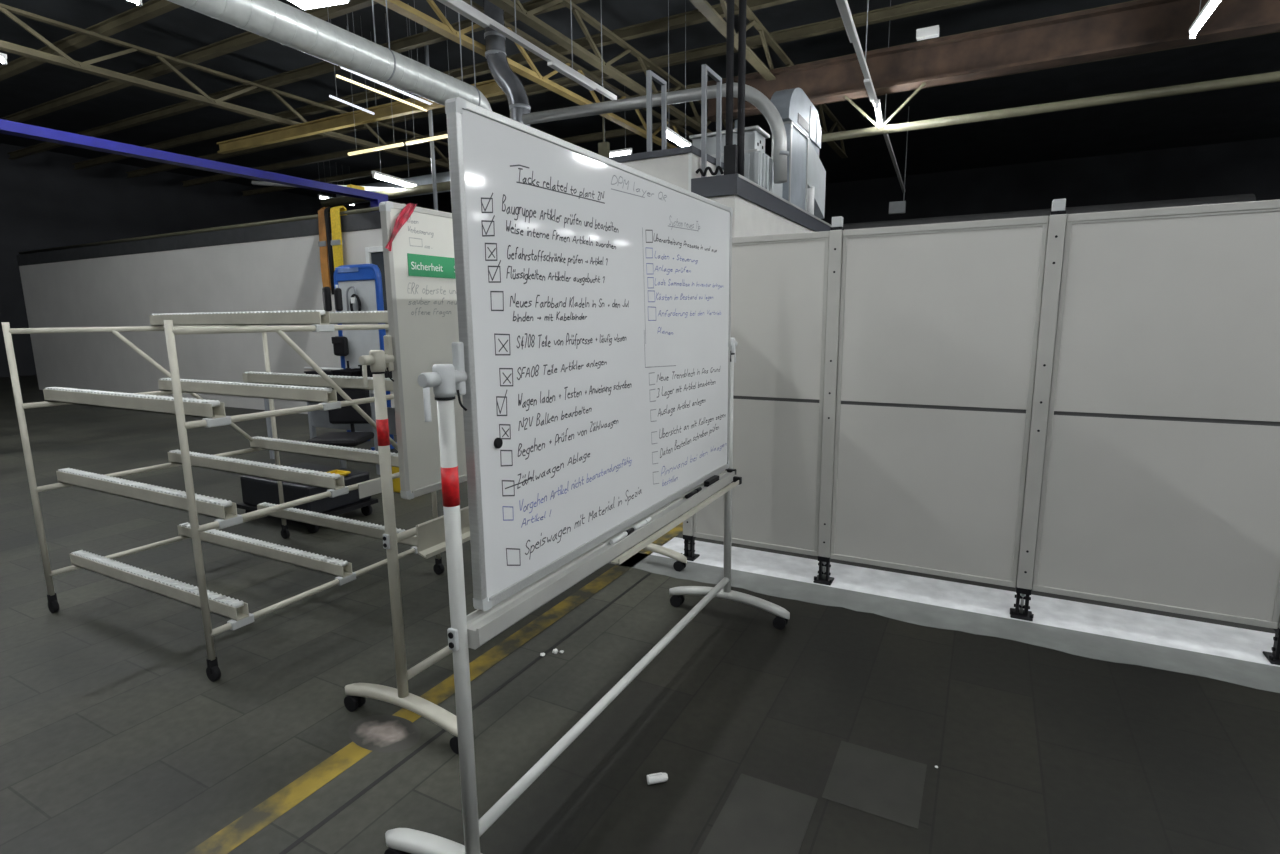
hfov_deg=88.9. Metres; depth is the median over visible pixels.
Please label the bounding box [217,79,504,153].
cross beam
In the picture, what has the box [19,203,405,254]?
trim
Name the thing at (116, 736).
floor
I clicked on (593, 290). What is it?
whiteboard
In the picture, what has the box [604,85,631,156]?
lamp
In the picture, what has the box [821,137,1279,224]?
wall
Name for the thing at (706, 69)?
handrail
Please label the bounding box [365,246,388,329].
window
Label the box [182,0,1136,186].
roof purlin
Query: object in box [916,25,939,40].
junction box
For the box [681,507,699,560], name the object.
post
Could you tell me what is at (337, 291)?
charger
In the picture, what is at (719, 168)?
cable
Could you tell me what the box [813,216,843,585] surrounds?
post
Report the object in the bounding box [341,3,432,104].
lamp
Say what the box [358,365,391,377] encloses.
storage bin
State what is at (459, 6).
rail
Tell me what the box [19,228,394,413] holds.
wall
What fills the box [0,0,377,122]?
roof purlin
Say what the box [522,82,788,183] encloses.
exhaust pipe
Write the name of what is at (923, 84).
strut
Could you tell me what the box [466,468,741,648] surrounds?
tray
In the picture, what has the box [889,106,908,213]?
junction box
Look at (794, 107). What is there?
hood
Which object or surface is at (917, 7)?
roof purlin
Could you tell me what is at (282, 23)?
ventilation duct
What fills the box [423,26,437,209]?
pole
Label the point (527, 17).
roof truss
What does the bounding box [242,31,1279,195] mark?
roof purlin
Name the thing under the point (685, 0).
lamp
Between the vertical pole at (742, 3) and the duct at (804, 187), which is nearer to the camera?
the vertical pole at (742, 3)
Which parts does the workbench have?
leg, leg, panel, leg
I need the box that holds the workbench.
[264,384,396,474]
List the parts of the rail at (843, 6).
hanger rod, hanger rod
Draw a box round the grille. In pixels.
[798,113,808,132]
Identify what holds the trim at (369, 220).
on the wall at (284, 274)
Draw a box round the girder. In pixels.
[707,0,1279,121]
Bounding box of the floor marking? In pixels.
[186,522,682,853]
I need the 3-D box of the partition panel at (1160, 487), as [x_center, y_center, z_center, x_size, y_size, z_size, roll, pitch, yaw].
[2.414,-0.047,2.978,0.938,1.845,0.048,4,11,28]
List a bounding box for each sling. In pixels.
[318,207,330,289]
[330,206,346,270]
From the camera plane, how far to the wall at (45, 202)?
20.90 m
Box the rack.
[1,310,444,681]
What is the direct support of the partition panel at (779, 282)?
attached to the post at (689, 540)
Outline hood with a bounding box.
[770,88,820,148]
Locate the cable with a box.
[696,166,723,176]
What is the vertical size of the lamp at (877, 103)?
0.120 m
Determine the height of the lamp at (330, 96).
1.572 m
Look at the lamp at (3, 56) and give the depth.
8.42 m
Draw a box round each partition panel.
[693,231,829,555]
[830,216,1048,587]
[1032,199,1279,628]
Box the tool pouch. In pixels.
[331,336,348,355]
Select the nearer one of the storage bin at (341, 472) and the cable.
the storage bin at (341, 472)
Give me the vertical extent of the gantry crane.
3.630 m
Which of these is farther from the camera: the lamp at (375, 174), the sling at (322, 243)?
the lamp at (375, 174)
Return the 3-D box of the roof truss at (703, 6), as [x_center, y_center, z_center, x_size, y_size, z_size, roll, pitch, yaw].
[1.805,-5.908,10.062,0.150,0.595,14.000,4,11,28]
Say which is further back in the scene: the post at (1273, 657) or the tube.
the tube
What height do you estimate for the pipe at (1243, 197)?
3.620 m
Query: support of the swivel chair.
on the floor at (116, 736)
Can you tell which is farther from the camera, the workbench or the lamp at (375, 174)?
the lamp at (375, 174)
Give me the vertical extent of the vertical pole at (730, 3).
3.910 m
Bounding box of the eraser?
[704,475,718,486]
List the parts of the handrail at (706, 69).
post, rail, post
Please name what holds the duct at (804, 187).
on the cabin
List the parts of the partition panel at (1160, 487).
rail, rail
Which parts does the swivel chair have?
seat, backrest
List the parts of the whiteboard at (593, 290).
clamp lever, post, board frame, board panel, post, clamp lever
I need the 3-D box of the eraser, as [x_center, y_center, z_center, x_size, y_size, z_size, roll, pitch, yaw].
[0.332,0.249,3.018,0.028,0.026,0.130,4,11,28]
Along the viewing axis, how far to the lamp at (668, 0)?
9.49 m
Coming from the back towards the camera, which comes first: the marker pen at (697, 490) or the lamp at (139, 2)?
the lamp at (139, 2)
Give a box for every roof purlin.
[0,0,180,80]
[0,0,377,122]
[7,0,588,159]
[72,0,795,169]
[126,0,985,177]
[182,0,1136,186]
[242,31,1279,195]
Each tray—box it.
[397,506,469,558]
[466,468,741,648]
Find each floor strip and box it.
[609,551,1279,692]
[649,537,1279,666]
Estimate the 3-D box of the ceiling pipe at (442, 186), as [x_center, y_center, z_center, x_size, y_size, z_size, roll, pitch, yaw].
[-4.636,-4.535,12.616,4.500,0.146,0.150,4,11,28]
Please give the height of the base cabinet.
0.450 m
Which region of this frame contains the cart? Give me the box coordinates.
[236,462,377,532]
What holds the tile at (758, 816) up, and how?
on the floor at (116, 736)
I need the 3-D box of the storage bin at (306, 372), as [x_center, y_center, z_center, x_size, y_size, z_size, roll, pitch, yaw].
[-3.404,-0.549,7.134,0.364,0.130,0.324,4,11,28]
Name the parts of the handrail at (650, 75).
post, rail, post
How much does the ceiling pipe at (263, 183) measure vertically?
0.437 m
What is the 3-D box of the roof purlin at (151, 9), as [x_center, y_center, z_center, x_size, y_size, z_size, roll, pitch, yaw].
[-5.239,-5.970,8.556,30.000,0.150,0.120,4,11,28]
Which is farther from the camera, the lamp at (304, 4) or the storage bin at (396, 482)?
the lamp at (304, 4)
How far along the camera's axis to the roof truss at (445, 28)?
10.50 m
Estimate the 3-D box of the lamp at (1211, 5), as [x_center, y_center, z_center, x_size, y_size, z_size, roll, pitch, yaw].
[5.946,-5.365,6.666,0.070,2.160,1.280,4,11,28]
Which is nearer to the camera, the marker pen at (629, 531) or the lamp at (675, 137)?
the marker pen at (629, 531)
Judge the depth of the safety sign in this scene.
2.45 m
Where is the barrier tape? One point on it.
(404, 215)
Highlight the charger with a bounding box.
[334,285,342,310]
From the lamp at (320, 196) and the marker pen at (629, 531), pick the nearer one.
the marker pen at (629, 531)
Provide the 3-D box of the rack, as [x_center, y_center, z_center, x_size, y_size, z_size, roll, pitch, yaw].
[-2.224,0.168,3.661,1.570,1.602,1.374,4,11,28]
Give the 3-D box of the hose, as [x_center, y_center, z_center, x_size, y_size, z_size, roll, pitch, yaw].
[-4.748,-2.709,10.038,0.089,1.320,0.120,4,11,28]
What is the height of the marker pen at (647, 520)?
0.018 m
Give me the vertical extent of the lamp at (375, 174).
2.580 m
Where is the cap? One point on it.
(660, 777)
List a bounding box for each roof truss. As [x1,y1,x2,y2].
[0,3,448,168]
[373,0,693,148]
[488,0,734,132]
[689,0,847,157]
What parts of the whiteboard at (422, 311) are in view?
clamp lever, post, board frame, board panel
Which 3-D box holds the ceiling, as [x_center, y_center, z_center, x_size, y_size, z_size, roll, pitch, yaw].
[-0.209,-7.253,11.485,40.000,0.100,34.000,4,11,28]
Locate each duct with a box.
[167,0,491,110]
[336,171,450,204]
[483,0,530,126]
[770,88,825,218]
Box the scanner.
[322,287,331,311]
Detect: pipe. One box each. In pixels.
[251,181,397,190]
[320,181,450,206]
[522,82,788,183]
[843,194,1255,229]
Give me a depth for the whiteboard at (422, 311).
2.43 m
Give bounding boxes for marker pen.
[609,527,633,544]
[633,517,651,530]
[685,487,701,498]
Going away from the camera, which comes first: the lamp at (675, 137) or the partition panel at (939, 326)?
the partition panel at (939, 326)
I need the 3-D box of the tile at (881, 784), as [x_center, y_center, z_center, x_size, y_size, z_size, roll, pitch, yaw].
[0.796,1.192,2.200,0.290,0.001,0.325,4,11,28]
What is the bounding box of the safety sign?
[407,253,455,278]
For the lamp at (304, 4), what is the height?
1.210 m
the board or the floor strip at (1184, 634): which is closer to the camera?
the floor strip at (1184, 634)
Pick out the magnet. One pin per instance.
(498, 442)
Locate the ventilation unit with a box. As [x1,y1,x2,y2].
[689,120,771,191]
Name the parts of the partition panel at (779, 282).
rail, rail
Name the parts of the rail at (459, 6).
hanger rod, hanger rod, hanger rod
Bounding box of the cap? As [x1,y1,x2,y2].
[647,772,667,784]
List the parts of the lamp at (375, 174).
hanger rod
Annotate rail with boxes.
[437,0,616,100]
[836,0,904,191]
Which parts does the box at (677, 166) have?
dark lid, corner post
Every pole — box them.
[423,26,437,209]
[725,0,733,145]
[737,0,746,175]
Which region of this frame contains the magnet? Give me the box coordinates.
[494,438,502,448]
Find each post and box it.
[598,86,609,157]
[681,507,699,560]
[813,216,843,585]
[1010,199,1066,620]
[1263,617,1279,664]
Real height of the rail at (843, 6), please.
2.158 m
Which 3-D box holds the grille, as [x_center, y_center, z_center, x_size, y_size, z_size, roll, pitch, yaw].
[2.044,-3.791,8.149,0.006,0.110,0.550,4,11,28]
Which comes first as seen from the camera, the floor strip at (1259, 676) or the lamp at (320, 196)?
the floor strip at (1259, 676)
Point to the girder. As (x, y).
(1139, 26)
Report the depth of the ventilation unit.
6.93 m
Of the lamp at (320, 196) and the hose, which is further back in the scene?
the lamp at (320, 196)
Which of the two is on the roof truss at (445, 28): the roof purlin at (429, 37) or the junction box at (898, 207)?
the roof purlin at (429, 37)
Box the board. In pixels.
[333,263,396,450]
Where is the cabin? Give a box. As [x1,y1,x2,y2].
[691,173,831,237]
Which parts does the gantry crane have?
warning plate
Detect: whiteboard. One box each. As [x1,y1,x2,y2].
[344,201,686,754]
[384,97,789,853]
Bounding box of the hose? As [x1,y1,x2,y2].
[324,206,333,294]
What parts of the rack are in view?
post, shelf rail, shelf rail, shelf rail, shelf rail, post, post, shelf rail, shelf rail, shelf rail, shelf rail, label plate, post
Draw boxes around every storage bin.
[304,371,332,374]
[327,470,350,476]
[331,368,360,376]
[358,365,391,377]
[391,466,400,492]
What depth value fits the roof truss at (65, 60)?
11.15 m
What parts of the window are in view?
pane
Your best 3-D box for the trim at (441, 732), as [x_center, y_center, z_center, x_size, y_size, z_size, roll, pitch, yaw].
[-1.079,1.267,1.881,0.018,0.001,4.880,4,11,28]
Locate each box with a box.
[608,145,723,191]
[724,144,737,174]
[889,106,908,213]
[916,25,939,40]
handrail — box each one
[646,70,666,151]
[701,64,721,176]
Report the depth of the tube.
7.02 m
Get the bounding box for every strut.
[844,95,879,128]
[880,83,925,127]
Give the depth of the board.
7.84 m
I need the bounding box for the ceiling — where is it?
[0,0,1279,212]
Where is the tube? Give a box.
[304,367,342,370]
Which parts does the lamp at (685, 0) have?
hanger rod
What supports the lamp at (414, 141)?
hanging from the ceiling
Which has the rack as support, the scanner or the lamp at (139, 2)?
the scanner
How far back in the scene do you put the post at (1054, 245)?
3.18 m
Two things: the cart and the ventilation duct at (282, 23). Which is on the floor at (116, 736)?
the cart
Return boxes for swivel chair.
[306,388,373,479]
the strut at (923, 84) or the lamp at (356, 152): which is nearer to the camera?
the strut at (923, 84)
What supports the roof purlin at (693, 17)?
on the roof truss at (445, 28)
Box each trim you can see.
[16,211,380,265]
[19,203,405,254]
[279,573,651,853]
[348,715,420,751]
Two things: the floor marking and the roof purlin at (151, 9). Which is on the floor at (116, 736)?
the floor marking
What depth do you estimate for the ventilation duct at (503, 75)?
9.34 m
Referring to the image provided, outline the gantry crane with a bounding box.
[0,119,387,211]
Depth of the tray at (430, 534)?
2.53 m
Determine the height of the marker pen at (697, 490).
0.018 m
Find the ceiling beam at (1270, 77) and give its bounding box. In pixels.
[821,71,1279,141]
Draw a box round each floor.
[0,375,1279,853]
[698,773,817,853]
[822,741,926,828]
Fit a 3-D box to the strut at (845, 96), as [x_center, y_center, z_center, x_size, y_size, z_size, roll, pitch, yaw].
[3.465,-4.921,10.191,0.575,0.575,0.035,4,11,28]
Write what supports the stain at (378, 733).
on the floor marking
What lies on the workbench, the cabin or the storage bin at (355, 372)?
the storage bin at (355, 372)
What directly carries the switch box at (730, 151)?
on the cabin
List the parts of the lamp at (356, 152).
hanger rod, hanger rod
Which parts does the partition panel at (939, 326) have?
rail, rail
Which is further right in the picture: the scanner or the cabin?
the cabin
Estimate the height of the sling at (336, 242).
1.097 m
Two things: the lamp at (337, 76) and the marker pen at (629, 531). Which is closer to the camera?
the marker pen at (629, 531)
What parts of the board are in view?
cable coil, panel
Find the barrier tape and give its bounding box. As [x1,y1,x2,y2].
[385,203,416,250]
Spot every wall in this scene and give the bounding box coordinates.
[0,143,370,376]
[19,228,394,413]
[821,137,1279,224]
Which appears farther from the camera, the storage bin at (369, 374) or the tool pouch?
the tool pouch
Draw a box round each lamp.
[0,53,6,64]
[128,0,142,5]
[288,0,349,9]
[318,167,329,198]
[329,16,374,114]
[336,18,426,111]
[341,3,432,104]
[348,15,403,155]
[370,32,417,186]
[406,6,448,144]
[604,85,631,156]
[667,102,691,146]
[668,0,668,91]
[685,0,685,88]
[875,99,882,125]
[1189,0,1220,39]
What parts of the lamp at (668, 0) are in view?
hanger rod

